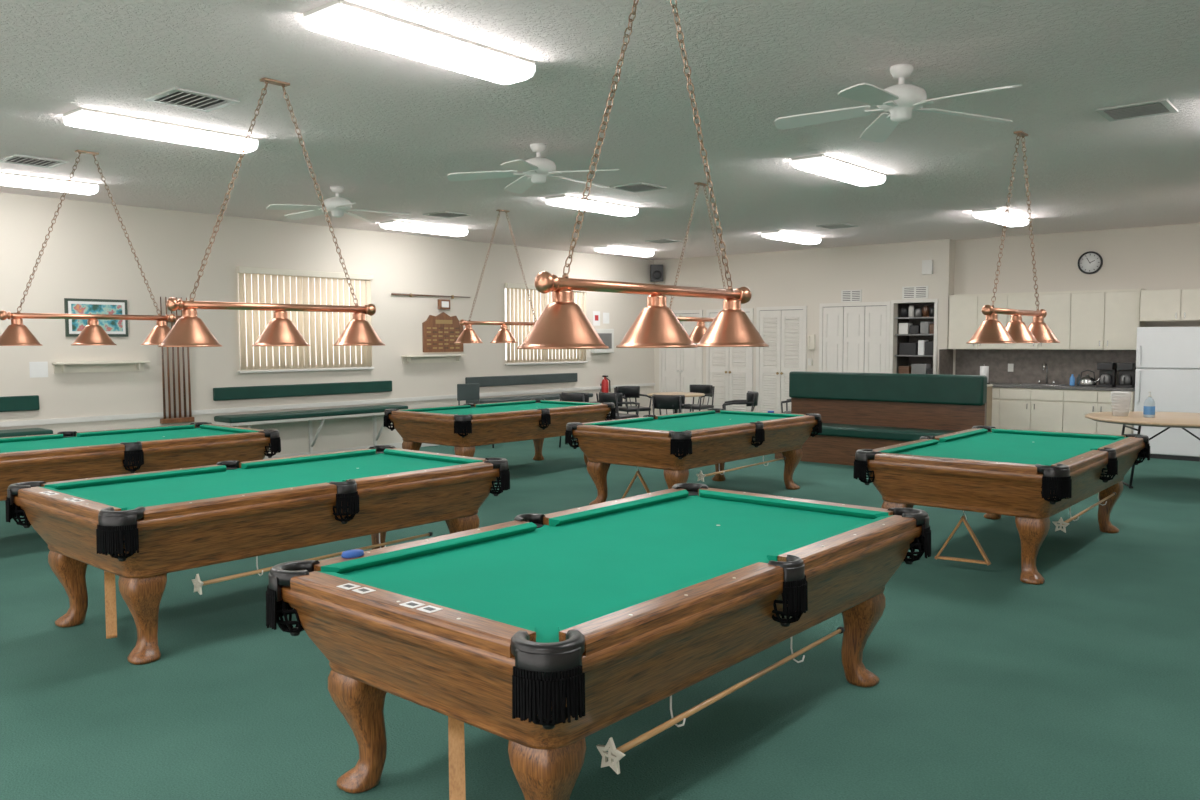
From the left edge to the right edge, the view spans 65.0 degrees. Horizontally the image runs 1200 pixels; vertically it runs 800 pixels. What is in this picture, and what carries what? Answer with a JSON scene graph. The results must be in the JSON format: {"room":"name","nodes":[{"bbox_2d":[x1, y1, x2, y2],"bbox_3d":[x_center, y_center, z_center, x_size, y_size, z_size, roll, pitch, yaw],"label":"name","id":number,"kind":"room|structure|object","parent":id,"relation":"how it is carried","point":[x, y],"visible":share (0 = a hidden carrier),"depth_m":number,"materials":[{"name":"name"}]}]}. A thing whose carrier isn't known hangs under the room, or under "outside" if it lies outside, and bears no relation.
{"room":"games hall","nodes":[
{"label":"games hall","id":0,"kind":"room"},
{"bbox_2d":[0,192,653,454],"bbox_3d":[-4.451,-0.739,12.128,0.150,3.150,17.700,3,5,40],"label":"wall","id":1,"kind":"structure","parent":0,"point":[87,254],"depth_m":11.80,"materials":[{"name":"beige paint"}]},
{"bbox_2d":[29,362,47,377],"bbox_3d":[-6.054,-0.328,10.154,0.003,0.170,0.180,3,5,40],"label":"notice sheet","id":2,"kind":"object","parent":1,"relation":"attached to","point":[37,369],"visible":1,"depth_m":10.15,"materials":[{"name":"white paper"}]},
{"bbox_2d":[64,298,127,336],"bbox_3d":[-5.649,-0.922,10.572,0.030,0.420,0.660,3,5,40],"label":"framed picture","id":3,"kind":"object","parent":1,"relation":"attached to","point":[73,327],"visible":0.64,"depth_m":10.56,"materials":[{"name":"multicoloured paper"}]},
{"bbox_2d":[52,361,149,372],"bbox_3d":[-5.593,-0.372,10.586,0.140,0.120,1.000,3,5,40],"label":"wall shelf","id":4,"kind":"object","parent":1,"relation":"attached to","point":[102,366],"visible":1,"depth_m":10.58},
{"bbox_2d":[157,297,194,423],"bbox_3d":[-5.071,-0.476,11.246,0.070,1.500,0.390,3,5,40],"label":"cue rack","id":5,"kind":"object","parent":1,"relation":"attached to","point":[180,419],"visible":0.71,"depth_m":11.24,"materials":[{"name":"brown wood"}]},
{"bbox_2d":[237,273,373,372],"bbox_3d":[-3.933,-1.043,12.640,0.150,1.310,2.040,3,5,40],"label":"window","id":6,"kind":"structure","parent":1,"relation":"in","point":[361,367],"depth_m":12.49,"materials":[{"name":"white paint"}]},
{"bbox_2d":[236,266,372,369],"bbox_3d":[-3.886,-1.078,12.597,0.075,1.295,2.020,3,5,40],"label":"vertical blind","id":7,"kind":"object","parent":6,"relation":"attached to","point":[317,353],"visible":0.88,"depth_m":12.52,"materials":[{"name":"plastic"}]},
{"bbox_2d":[0,383,654,426],"bbox_3d":[-4.526,0.121,11.959,0.022,0.055,17.260,3,5,40],"label":"trim","id":8,"kind":"structure","parent":1,"relation":"attached to","point":[309,405],"depth_m":12.23,"materials":[{"name":"white paint"}]},
{"bbox_2d":[263,442,435,459],"bbox_3d":[-4.527,0.797,12.005,0.015,0.100,17.260,3,5,40],"label":"baseboard","id":9,"kind":"structure","parent":1,"relation":"attached to","point":[397,445],"depth_m":13.03,"materials":[{"name":"white paint"}]},
{"bbox_2d":[391,293,469,298],"bbox_3d":[-2.528,-1.566,14.184,0.044,0.050,1.500,3,5,40],"label":"mounted cue","id":10,"kind":"object","parent":1,"relation":"attached to","point":[409,294],"visible":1,"depth_m":14.06,"materials":[{"name":"brown wood"}]},
{"bbox_2d":[401,354,465,363],"bbox_3d":[-2.496,-0.621,14.205,0.140,0.120,1.140,3,5,40],"label":"wall shelf","id":11,"kind":"object","parent":1,"relation":"attached to","point":[455,357],"visible":1,"depth_m":14.18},
{"bbox_2d":[422,312,462,351],"bbox_3d":[-2.394,-1.038,14.381,0.034,0.610,0.780,3,5,40],"label":"plaque","id":12,"kind":"object","parent":1,"relation":"attached to","point":[440,333],"visible":0.98,"depth_m":14.34,"materials":[{"name":"brown wood"}]},
{"bbox_2d":[438,299,449,309],"bbox_3d":[-2.378,-1.457,14.353,0.062,0.150,0.200,3,5,40],"label":"box","id":13,"kind":"object","parent":1,"relation":"attached to","point":[442,303],"visible":1,"depth_m":14.32,"materials":[{"name":"plastic"}]},
{"bbox_2d":[505,289,587,364],"bbox_3d":[-0.927,-1.275,16.154,0.150,1.310,2.020,3,5,40],"label":"window","id":14,"kind":"structure","parent":1,"relation":"in","point":[548,361],"depth_m":16.15,"materials":[{"name":"white paint"}]},
{"bbox_2d":[505,283,587,361],"bbox_3d":[-0.879,-1.310,16.111,0.075,1.295,2.000,3,5,40],"label":"vertical blind","id":15,"kind":"object","parent":14,"relation":"attached to","point":[517,300],"visible":0.52,"depth_m":15.72,"materials":[{"name":"plastic"}]},
{"bbox_2d":[593,311,599,325],"bbox_3d":[-0.062,-1.483,17.113,0.005,0.260,0.200,3,5,40],"label":"poster","id":16,"kind":"object","parent":1,"relation":"attached to","point":[596,314],"visible":1,"depth_m":17.11,"materials":[{"name":"white paper"}]},
{"bbox_2d":[591,329,613,352],"bbox_3d":[0.045,-1.077,17.187,0.103,0.440,0.550,3,5,40],"label":"case","id":17,"kind":"object","parent":1,"relation":"attached to","point":[606,335],"visible":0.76,"depth_m":17.20,"materials":[{"name":"white paint"}]},
{"bbox_2d":[600,375,610,392],"bbox_3d":[0.095,-0.226,17.258,0.155,0.450,0.166,3,5,40],"label":"fire extinguisher","id":18,"kind":"object","parent":1,"relation":"attached to","point":[605,385],"visible":0.72,"depth_m":17.19,"materials":[{"name":"red metal"}]},
{"bbox_2d":[603,313,608,323],"bbox_3d":[0.113,-1.507,17.318,0.004,0.200,0.180,3,5,40],"label":"poster","id":19,"kind":"object","parent":1,"relation":"attached to","point":[605,315],"visible":1,"depth_m":17.31,"materials":[{"name":"white paper"}]},
{"bbox_2d":[0,0,1199,259],"bbox_3d":[1.066,-2.095,7.450,14.600,0.120,18.300,3,5,40],"label":"ceiling","id":20,"kind":"structure","parent":0,"point":[386,128],"depth_m":6.43,"materials":[{"name":"white"}]},
{"bbox_2d":[0,154,67,167],"bbox_3d":[-4.887,-2.051,8.105,0.420,0.018,0.420,3,5,40],"label":"ceiling air vent","id":21,"kind":"object","parent":20,"relation":"attached to","point":[14,158],"depth_m":8.09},
{"bbox_2d":[0,172,98,194],"bbox_3d":[-5.466,-2.063,8.890,0.293,0.091,1.282,3,5,40],"label":"fluorescent ceiling light","id":22,"kind":"object","parent":20,"relation":"attached to","point":[6,179],"visible":1,"depth_m":8.96,"materials":[{"name":"white paint"}]},
{"bbox_2d":[0,150,175,345],"bbox_3d":[-4.208,-1.246,7.774,0.336,1.586,1.466,3,5,40],"label":"pendant lamp","id":23,"kind":"object","parent":20,"relation":"hanging from","point":[15,334],"visible":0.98,"depth_m":7.71,"materials":[{"name":"orange metal"}]},
{"bbox_2d":[63,107,258,153],"bbox_3d":[-3.147,-1.939,6.835,0.293,0.091,1.282,3,5,40],"label":"fluorescent ceiling light","id":24,"kind":"object","parent":20,"relation":"attached to","point":[81,117],"visible":0.97,"depth_m":6.68,"materials":[{"name":"white paint"}]},
{"bbox_2d":[144,87,239,111],"bbox_3d":[-2.625,-1.927,6.060,0.420,0.018,0.420,3,5,40],"label":"ceiling air vent","id":25,"kind":"object","parent":20,"relation":"attached to","point":[175,96],"depth_m":6.05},
{"bbox_2d":[158,77,385,346],"bbox_3d":[-1.946,-1.120,5.690,0.336,1.586,1.466,3,5,40],"label":"pendant lamp","id":26,"kind":"object","parent":20,"relation":"hanging from","point":[189,330],"visible":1,"depth_m":5.63,"materials":[{"name":"orange metal"}]},
{"bbox_2d":[266,186,409,222],"bbox_3d":[-2.705,-2.004,9.549,1.328,0.308,1.391,2,4,30],"label":"ceiling fan","id":27,"kind":"object","parent":20,"relation":"hanging from","point":[338,206],"depth_m":9.47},
{"bbox_2d":[303,0,535,84],"bbox_3d":[-0.885,-1.820,4.868,0.293,0.091,1.282,3,5,40],"label":"fluorescent ceiling light","id":28,"kind":"object","parent":20,"relation":"attached to","point":[341,19],"visible":1,"depth_m":4.70,"materials":[{"name":"white paint"}]},
{"bbox_2d":[380,220,467,236],"bbox_3d":[-2.366,-2.316,12.744,0.293,0.091,1.282,3,5,40],"label":"fluorescent ceiling light","id":29,"kind":"object","parent":20,"relation":"attached to","point":[393,224],"visible":1,"depth_m":12.58,"materials":[{"name":"white paint"}]},
{"bbox_2d":[423,211,470,217],"bbox_3d":[-1.886,-2.282,11.611,0.420,0.018,0.420,3,5,40],"label":"ceiling air vent","id":30,"kind":"object","parent":20,"relation":"attached to","point":[444,214],"depth_m":11.56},
{"bbox_2d":[455,209,536,342],"bbox_3d":[-1.159,-1.479,11.312,0.336,1.586,1.466,3,5,40],"label":"pendant lamp","id":31,"kind":"object","parent":20,"relation":"hanging from","point":[468,335],"visible":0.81,"depth_m":11.19,"materials":[{"name":"orange metal"}]},
{"bbox_2d":[447,143,618,193],"bbox_3d":[-0.546,-1.879,7.499,1.328,0.308,1.391,0,4,-4],"label":"ceiling fan","id":32,"kind":"object","parent":20,"relation":"hanging from","point":[535,170],"depth_m":7.45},
{"bbox_2d":[545,195,638,216],"bbox_3d":[-0.073,-2.190,10.659,0.293,0.091,1.282,3,5,40],"label":"fluorescent ceiling light","id":33,"kind":"object","parent":20,"relation":"attached to","point":[566,201],"visible":0.99,"depth_m":10.49,"materials":[{"name":"white paint"}]},
{"bbox_2d":[594,246,653,256],"bbox_3d":[0.421,-2.536,16.077,0.293,0.091,1.282,3,5,40],"label":"fluorescent ceiling light","id":34,"kind":"object","parent":20,"relation":"attached to","point":[605,249],"visible":1,"depth_m":15.90,"materials":[{"name":"white paint"}]},
{"bbox_2d":[610,182,666,192],"bbox_3d":[0.388,-2.159,9.581,0.420,0.018,0.420,3,5,40],"label":"ceiling air vent","id":35,"kind":"object","parent":20,"relation":"attached to","point":[641,186],"depth_m":9.54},
{"bbox_2d":[517,0,768,348],"bbox_3d":[0.230,-1.006,3.805,0.336,1.586,1.466,3,5,40],"label":"pendant lamp","id":36,"kind":"object","parent":20,"relation":"hanging from","point":[562,324],"visible":1,"depth_m":3.73,"materials":[{"name":"orange metal"}]},
{"bbox_2d":[645,239,681,243],"bbox_3d":[0.997,-2.492,14.796,0.420,0.018,0.420,3,5,40],"label":"ceiling air vent","id":37,"kind":"object","parent":20,"relation":"attached to","point":[660,241],"depth_m":14.74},
{"bbox_2d":[669,182,725,342],"bbox_3d":[1.012,-1.365,9.429,0.336,1.586,1.466,3,5,40],"label":"pendant lamp","id":38,"kind":"object","parent":20,"relation":"hanging from","point":[699,331],"visible":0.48,"depth_m":9.39,"materials":[{"name":"orange metal"}]},
{"bbox_2d":[761,230,820,244],"bbox_3d":[2.854,-2.410,14.003,0.293,0.091,1.282,3,5,40],"label":"fluorescent ceiling light","id":39,"kind":"object","parent":20,"relation":"attached to","point":[778,235],"visible":1,"depth_m":13.79,"materials":[{"name":"white paint"}]},
{"bbox_2d":[816,223,858,228],"bbox_3d":[3.248,-2.376,12.878,0.420,0.018,0.420,3,5,40],"label":"ceiling air vent","id":40,"kind":"object","parent":20,"relation":"attached to","point":[841,225],"depth_m":12.83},
{"bbox_2d":[791,154,885,185],"bbox_3d":[2.170,-2.058,8.484,0.293,0.091,1.282,3,5,40],"label":"fluorescent ceiling light","id":41,"kind":"object","parent":20,"relation":"attached to","point":[821,164],"visible":1,"depth_m":8.28,"materials":[{"name":"white paint"}]},
{"bbox_2d":[775,64,1021,142],"bbox_3d":[1.674,-1.752,5.411,1.328,0.308,1.391,1,4,20],"label":"ceiling fan","id":42,"kind":"object","parent":20,"relation":"hanging from","point":[901,99],"depth_m":5.37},
{"bbox_2d":[972,208,1028,226],"bbox_3d":[5.017,-2.274,11.766,0.293,0.091,1.282,3,5,40],"label":"fluorescent ceiling light","id":43,"kind":"object","parent":20,"relation":"attached to","point":[995,215],"visible":0.93,"depth_m":11.49,"materials":[{"name":"white paint"}]},
{"bbox_2d":[966,131,1059,343],"bbox_3d":[3.185,-1.228,7.166,0.336,1.586,1.466,3,5,40],"label":"pendant lamp","id":44,"kind":"object","parent":20,"relation":"hanging from","point":[991,330],"visible":1,"depth_m":7.08,"materials":[{"name":"orange metal"}]},
{"bbox_2d":[1095,99,1177,121],"bbox_3d":[3.653,-1.966,6.404,0.420,0.018,0.420,3,5,40],"label":"ceiling air vent","id":45,"kind":"object","parent":20,"relation":"attached to","point":[1162,106],"depth_m":6.37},
{"bbox_2d":[0,435,1199,799],"bbox_3d":[1.075,1.159,7.656,14.600,0.100,18.300,3,5,40],"label":"floor","id":46,"kind":"structure","parent":0,"point":[1083,682],"depth_m":4.29,"materials":[{"name":"green carpet"}]},
{"bbox_2d":[0,395,52,437],"bbox_3d":[-6.741,0.528,9.078,0.420,1.020,2.570,3,5,40],"label":"bench","id":47,"kind":"object","parent":46,"relation":"on","point":[31,402],"visible":0.63,"depth_m":9.92,"materials":[{"name":"green leather"}]},
{"bbox_2d":[0,422,280,500],"bbox_3d":[-4.203,0.705,7.898,1.464,0.803,2.624,3,5,40],"label":"pool table","id":48,"kind":"object","parent":46,"relation":"on","point":[64,455],"visible":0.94,"depth_m":7.69,"materials":[{"name":"brown wood"}]},
{"bbox_2d":[5,445,509,664],"bbox_3d":[-1.954,0.833,5.799,1.464,0.803,2.624,3,5,40],"label":"pool table","id":49,"kind":"object","parent":46,"relation":"on","point":[138,528],"visible":0.96,"depth_m":5.21,"materials":[{"name":"brown wood"}]},
{"bbox_2d":[39,491,84,501],"bbox_3d":[-2.798,0.501,4.888,0.473,0.002,0.055,3,5,40],"label":"cards","id":50,"kind":"object","parent":49,"relation":"on","point":[47,492],"visible":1,"depth_m":4.82,"materials":[{"name":"white paper"}]},
{"bbox_2d":[104,570,116,638],"bbox_3d":[-2.618,1.040,5.032,0.051,0.379,0.367,-2,4,-27],"label":"ball rack","id":51,"kind":"object","parent":49,"relation":"attached to","point":[109,578],"visible":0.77,"depth_m":4.95,"materials":[{"name":"brown wood"}]},
{"bbox_2d":[192,532,432,594],"bbox_3d":[-1.562,0.885,5.378,0.106,0.131,1.526,3,5,40],"label":"stick","id":52,"kind":"object","parent":49,"relation":"in","point":[198,584],"visible":0.93,"depth_m":5.07,"materials":[{"name":"brown wood"}]},
{"bbox_2d":[213,380,407,454],"bbox_3d":[-3.761,0.299,12.561,0.420,1.020,2.690,3,5,40],"label":"bench","id":53,"kind":"object","parent":46,"relation":"on","point":[271,391],"visible":0.84,"depth_m":12.46,"materials":[{"name":"green leather"}]},
{"bbox_2d":[457,383,493,447],"bbox_3d":[-1.848,0.238,13.987,0.400,0.950,0.425,-3,5,-39],"label":"chair","id":54,"kind":"object","parent":46,"relation":"on","point":[464,391],"visible":0.42,"depth_m":14.09,"materials":[{"name":"black plastic"}]},
{"bbox_2d":[383,399,615,465],"bbox_3d":[-1.153,0.472,11.436,1.464,0.803,2.624,3,5,40],"label":"pool table","id":55,"kind":"object","parent":46,"relation":"on","point":[467,426],"visible":0.87,"depth_m":10.80,"materials":[{"name":"brown wood"}]},
{"bbox_2d":[465,373,592,403],"bbox_3d":[-1.114,0.095,15.653,0.420,1.020,2.600,3,5,40],"label":"bench","id":56,"kind":"object","parent":46,"relation":"on","point":[484,381],"visible":0.5,"depth_m":15.54,"materials":[{"name":"leather"}]},
{"bbox_2d":[559,392,598,447],"bbox_3d":[-0.312,0.295,14.065,0.536,0.821,0.530,2,4,30],"label":"armchair","id":57,"kind":"object","parent":46,"relation":"on","point":[574,397],"visible":0.22,"depth_m":13.81,"materials":[{"name":"black plastic"}]},
{"bbox_2d":[266,483,930,799],"bbox_3d":[0.177,0.950,3.861,1.464,0.803,2.624,3,5,40],"label":"pool table","id":58,"kind":"object","parent":46,"relation":"on","point":[551,631],"visible":1,"depth_m":3.23,"materials":[{"name":"brown wood"}]},
{"bbox_2d":[341,549,363,557],"bbox_3d":[-0.923,0.573,3.516,0.068,0.021,0.091,3,5,40],"label":"chalk","id":59,"kind":"object","parent":58,"relation":"on","point":[355,553],"visible":1,"depth_m":3.49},
{"bbox_2d":[336,583,442,612],"bbox_3d":[-0.667,0.618,2.950,0.473,0.002,0.055,3,5,40],"label":"cards","id":60,"kind":"object","parent":58,"relation":"on","point":[411,604],"visible":1,"depth_m":2.88,"materials":[{"name":"white paper"}]},
{"bbox_2d":[448,716,465,799],"bbox_3d":[-0.474,1.156,3.110,0.051,0.379,0.367,-1,4,-9],"label":"ball rack","id":61,"kind":"object","parent":58,"relation":"attached to","point":[455,727],"visible":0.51,"depth_m":3.03,"materials":[{"name":"brown wood"}]},
{"bbox_2d":[596,626,844,773],"bbox_3d":[0.523,1.006,3.387,0.106,0.131,1.526,3,5,40],"label":"stick","id":62,"kind":"object","parent":58,"relation":"in","point":[614,754],"visible":0.98,"depth_m":3.09,"materials":[{"name":"brown wood"}]},
{"bbox_2d":[596,392,639,419],"bbox_3d":[0.243,0.290,14.116,0.530,0.821,0.536,-4,5,-44],"label":"armchair","id":63,"kind":"object","parent":46,"relation":"on","point":[616,398],"visible":0.62,"depth_m":13.88,"materials":[{"name":"black plastic"}]},
{"bbox_2d":[614,386,651,414],"bbox_3d":[0.521,0.187,15.730,0.536,0.821,0.530,-2,4,-29],"label":"armchair","id":64,"kind":"object","parent":46,"relation":"on","point":[629,392],"visible":0.69,"depth_m":15.83,"materials":[{"name":"leather"}]},
{"bbox_2d":[652,394,691,414],"bbox_3d":[1.014,0.325,13.528,0.536,0.821,0.530,1,4,20],"label":"armchair","id":65,"kind":"object","parent":46,"relation":"on","point":[659,402],"visible":0.57,"depth_m":13.28,"materials":[{"name":"leather"}]},
{"bbox_2d":[647,392,704,413],"bbox_3d":[1.206,0.273,14.931,0.910,0.745,0.910,3,5,40],"label":"table","id":66,"kind":"object","parent":46,"relation":"on","point":[687,394],"visible":0.38,"depth_m":14.90,"materials":[{"name":"beige laminate"}]},
{"bbox_2d":[565,408,821,504],"bbox_3d":[1.018,0.586,9.553,1.464,0.803,2.624,3,5,40],"label":"pool table","id":67,"kind":"object","parent":46,"relation":"on","point":[676,443],"visible":0.98,"depth_m":8.94,"materials":[{"name":"brown wood"}]},
{"bbox_2d":[621,469,650,498],"bbox_3d":[0.353,0.793,8.786,0.367,0.379,0.051,1,4,20],"label":"ball rack","id":68,"kind":"object","parent":67,"relation":"attached to","point":[638,471],"visible":0.48,"depth_m":8.77,"materials":[{"name":"brown wood"}]},
{"bbox_2d":[696,455,785,481],"bbox_3d":[1.409,0.639,9.131,0.106,0.131,1.526,3,5,40],"label":"stick","id":69,"kind":"object","parent":67,"relation":"in","point":[701,477],"visible":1,"depth_m":8.90,"materials":[{"name":"brown wood"}]},
{"bbox_2d":[678,385,714,412],"bbox_3d":[1.672,0.156,16.165,0.536,0.821,0.530,3,5,40],"label":"armchair","id":70,"kind":"object","parent":46,"relation":"on","point":[708,390],"visible":0.68,"depth_m":16.21,"materials":[{"name":"leather"}]},
{"bbox_2d":[722,391,758,410],"bbox_3d":[2.098,0.288,14.067,0.530,0.821,0.536,1,4,10],"label":"armchair","id":71,"kind":"object","parent":46,"relation":"on","point":[751,400],"visible":0.55,"depth_m":13.83,"materials":[{"name":"leather"}]},
{"bbox_2d":[781,399,790,413],"bbox_3d":[3.088,0.256,14.527,0.530,0.821,0.536,1,4,20],"label":"armchair","id":72,"kind":"object","parent":46,"relation":"on","point":[787,401],"visible":0.14,"depth_m":14.38,"materials":[{"name":"black plastic"}]},
{"bbox_2d":[775,371,986,465],"bbox_3d":[3.485,0.247,11.972,2.600,1.160,0.610,3,5,40],"label":"bench","id":73,"kind":"object","parent":46,"relation":"on","point":[857,411],"visible":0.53,"depth_m":11.96,"materials":[{"name":"brown wood"}]},
{"bbox_2d":[889,299,937,373],"bbox_3d":[5.231,-0.509,15.356,0.770,2.230,0.670,3,5,40],"label":"shelves","id":74,"kind":"object","parent":46,"relation":"on","point":[902,360],"visible":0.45,"depth_m":15.43,"materials":[{"name":"paint"}]},
{"bbox_2d":[898,306,933,373],"bbox_3d":[5.170,-0.919,15.256,0.615,1.220,0.200,3,5,40],"label":"supplies","id":75,"kind":"object","parent":74,"relation":"on","point":[923,347],"visible":0.77,"depth_m":15.18,"materials":[{"name":"black plastic"}]},
{"bbox_2d":[986,384,992,425],"bbox_3d":[5.520,0.235,13.873,0.350,0.930,0.520,3,5,40],"label":"base cabinet","id":76,"kind":"object","parent":46,"relation":"on","point":[989,386],"visible":0.16,"depth_m":13.86,"materials":[{"name":"beige laminate"}]},
{"bbox_2d":[853,426,1149,584],"bbox_3d":[3.171,0.725,7.268,1.464,0.803,2.624,3,5,40],"label":"pool table","id":77,"kind":"object","parent":46,"relation":"on","point":[1031,476],"visible":0.99,"depth_m":6.53,"materials":[{"name":"brown wood"}]},
{"bbox_2d":[935,511,990,565],"bbox_3d":[2.506,0.932,6.501,0.367,0.379,0.051,2,4,32],"label":"ball rack","id":78,"kind":"object","parent":77,"relation":"attached to","point":[963,519],"visible":0.96,"depth_m":6.48,"materials":[{"name":"brown wood"}]},
{"bbox_2d":[1053,492,1115,532],"bbox_3d":[3.562,0.778,6.846,0.106,0.131,1.526,3,5,40],"label":"stick","id":79,"kind":"object","parent":77,"relation":"in","point":[1064,524],"visible":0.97,"depth_m":6.52,"materials":[{"name":"brown wood"}]},
{"bbox_2d":[990,383,1134,434],"bbox_3d":[6.433,0.238,13.872,2.620,0.920,0.615,3,5,40],"label":"base cabinet","id":80,"kind":"object","parent":46,"relation":"on","point":[1024,407],"visible":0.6,"depth_m":13.44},
{"bbox_2d":[980,364,989,383],"bbox_3d":[5.834,-0.395,14.288,0.160,0.295,0.160,3,5,40],"label":"paper towel roll","id":81,"kind":"object","parent":80,"relation":"on","point":[984,370],"visible":0.5,"depth_m":14.23,"materials":[{"name":"paper"}]},
{"bbox_2d":[1070,374,1074,385],"bbox_3d":[6.831,-0.290,13.613,0.070,0.166,0.070,3,5,40],"label":"soap bottle","id":82,"kind":"object","parent":80,"relation":"on","point":[1072,378],"visible":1,"depth_m":13.59,"materials":[{"name":"blue plastic"}]},
{"bbox_2d":[1079,370,1099,386],"bbox_3d":[6.951,-0.315,13.403,0.236,0.240,0.236,0,4,-4],"label":"kettle","id":83,"kind":"object","parent":80,"relation":"on","point":[1087,381],"visible":1,"depth_m":13.34,"materials":[{"name":"metal"}]},
{"bbox_2d":[1096,362,1116,386],"bbox_3d":[7.120,-0.355,13.238,0.200,0.340,0.267,3,5,40],"label":"coffee maker","id":84,"kind":"object","parent":80,"relation":"on","point":[1107,371],"visible":1,"depth_m":13.19,"materials":[{"name":"black plastic"}]},
{"bbox_2d":[1116,363,1135,387],"bbox_3d":[7.310,-0.345,13.076,0.200,0.340,0.267,3,5,40],"label":"coffee maker","id":85,"kind":"object","parent":80,"relation":"on","point":[1127,371],"visible":0.89,"depth_m":13.03,"materials":[{"name":"black plastic"}]},
{"bbox_2d":[1085,411,1199,488],"bbox_3d":[6.226,0.561,10.193,1.760,0.747,1.760,1,4,15],"label":"round table","id":86,"kind":"object","parent":46,"relation":"on","point":[1183,420],"visible":0.84,"depth_m":10.04,"materials":[{"name":"beige laminate"}]},
{"bbox_2d":[1111,391,1131,415],"bbox_3d":[5.753,0.043,10.393,0.211,0.265,0.211,3,5,40],"label":"cups","id":87,"kind":"object","parent":86,"relation":"on","point":[1121,400],"visible":1,"depth_m":10.32,"materials":[{"name":"white paper"}]},
{"bbox_2d":[1143,392,1154,417],"bbox_3d":[5.953,0.048,10.196,0.112,0.278,0.112,3,5,40],"label":"hand sanitizer bottle","id":88,"kind":"object","parent":86,"relation":"on","point":[1149,404],"visible":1,"depth_m":10.16,"materials":[{"name":"clear plastic"}]},
{"bbox_2d":[1134,327,1199,461],"bbox_3d":[7.707,-0.102,12.631,0.820,1.750,0.710,3,5,40],"label":"refrigerator","id":89,"kind":"object","parent":46,"relation":"on","point":[1167,358],"visible":0.88,"depth_m":12.39,"materials":[{"name":"white metal"}]},
{"bbox_2d":[654,239,954,414],"bbox_3d":[3.332,-1.050,16.689,5.750,3.150,0.240,3,5,40],"label":"wall","id":90,"kind":"structure","parent":0,"point":[810,278],"depth_m":16.17,"materials":[{"name":"beige paint"}]},
{"bbox_2d":[650,264,662,281],"bbox_3d":[1.095,-2.444,18.149,0.240,0.320,0.231,0,4,1],"label":"wall speaker","id":91,"kind":"object","parent":90,"relation":"attached to","point":[656,271],"visible":1,"depth_m":18.04,"materials":[{"name":"black plastic"}]},
{"bbox_2d":[659,310,702,414],"bbox_3d":[1.529,-0.635,18.048,1.000,2.160,0.080,3,5,40],"label":"door","id":92,"kind":"structure","parent":90,"relation":"in","point":[679,368],"depth_m":18.02,"materials":[{"name":"white paint"}]},
{"bbox_2d":[706,308,753,410],"bbox_3d":[2.366,-0.592,17.335,1.000,2.160,0.080,3,5,40],"label":"door","id":93,"kind":"structure","parent":90,"relation":"in","point":[728,369],"depth_m":17.35,"materials":[{"name":"white paint"}]},
{"bbox_2d":[756,306,806,412],"bbox_3d":[3.183,-0.560,16.637,0.990,2.180,0.080,3,5,40],"label":"door","id":94,"kind":"structure","parent":90,"relation":"in","point":[783,328],"depth_m":16.67,"materials":[{"name":"white paint"}]},
{"bbox_2d":[808,335,815,364],"bbox_3d":[3.639,-0.860,16.221,0.120,0.532,0.090,3,5,40],"label":"wall telephone","id":95,"kind":"object","parent":90,"relation":"attached to","point":[811,338],"visible":1,"depth_m":16.20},
{"bbox_2d":[841,290,861,301],"bbox_3d":[4.201,-1.738,15.731,0.360,0.200,0.015,3,5,40],"label":"air vent","id":96,"kind":"object","parent":90,"relation":"in","point":[846,295],"visible":1,"depth_m":15.73,"materials":[{"name":"white paint"}]},
{"bbox_2d":[819,301,890,372],"bbox_3d":[4.229,-0.521,15.745,1.260,2.210,0.080,3,5,40],"label":"door","id":97,"kind":"structure","parent":90,"relation":"in","point":[854,337],"depth_m":15.72,"materials":[{"name":"white paint"}]},
{"bbox_2d":[902,286,927,298],"bbox_3d":[5.030,-1.715,15.024,0.420,0.200,0.015,3,5,40],"label":"air vent","id":98,"kind":"object","parent":90,"relation":"in","point":[911,292],"visible":1,"depth_m":15.02,"materials":[{"name":"white paint"}]},
{"bbox_2d":[922,260,932,274],"bbox_3d":[5.170,-2.096,14.856,0.160,0.220,0.050,3,5,40],"label":"emergency sounder","id":99,"kind":"object","parent":90,"relation":"attached to","point":[927,265],"visible":1,"depth_m":14.83,"materials":[{"name":"white paint"}]},
{"bbox_2d":[939,349,1135,384],"bbox_3d":[6.424,-0.482,13.856,2.670,0.520,0.580,3,5,40],"label":"backsplash","id":100,"kind":"structure","parent":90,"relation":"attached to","point":[1015,366],"depth_m":14.17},
{"bbox_2d":[1015,362,1066,385],"bbox_3d":[6.492,-0.385,13.803,0.650,0.330,0.419,3,5,40],"label":"sink","id":101,"kind":"object","parent":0,"point":[1039,381],"depth_m":13.81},
{"bbox_2d":[953,223,1199,374],"bbox_3d":[8.812,-0.784,12.274,8.570,3.150,0.150,3,5,40],"label":"wall","id":102,"kind":"structure","parent":0,"point":[1166,257],"depth_m":13.62,"materials":[{"name":"beige paint"}]},
{"bbox_2d":[948,289,1145,349],"bbox_3d":[6.511,-1.165,13.878,2.620,0.840,0.365,3,5,40],"label":"upper cabinet","id":103,"kind":"object","parent":102,"relation":"attached to","point":[1085,319],"depth_m":13.50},
{"bbox_2d":[1078,251,1102,273],"bbox_3d":[7.062,-1.979,13.566,0.330,0.330,0.040,3,5,40],"label":"wall clock","id":104,"kind":"object","parent":102,"relation":"attached to","point":[1090,262],"visible":1,"depth_m":13.56,"materials":[{"name":"black plastic"}]},
{"bbox_2d":[1140,289,1199,321],"bbox_3d":[7.848,-1.271,12.648,0.960,0.420,0.485,3,5,40],"label":"upper cabinet","id":105,"kind":"object","parent":102,"relation":"attached to","point":[1171,305],"visible":1,"depth_m":12.56,"materials":[{"name":"wood"}]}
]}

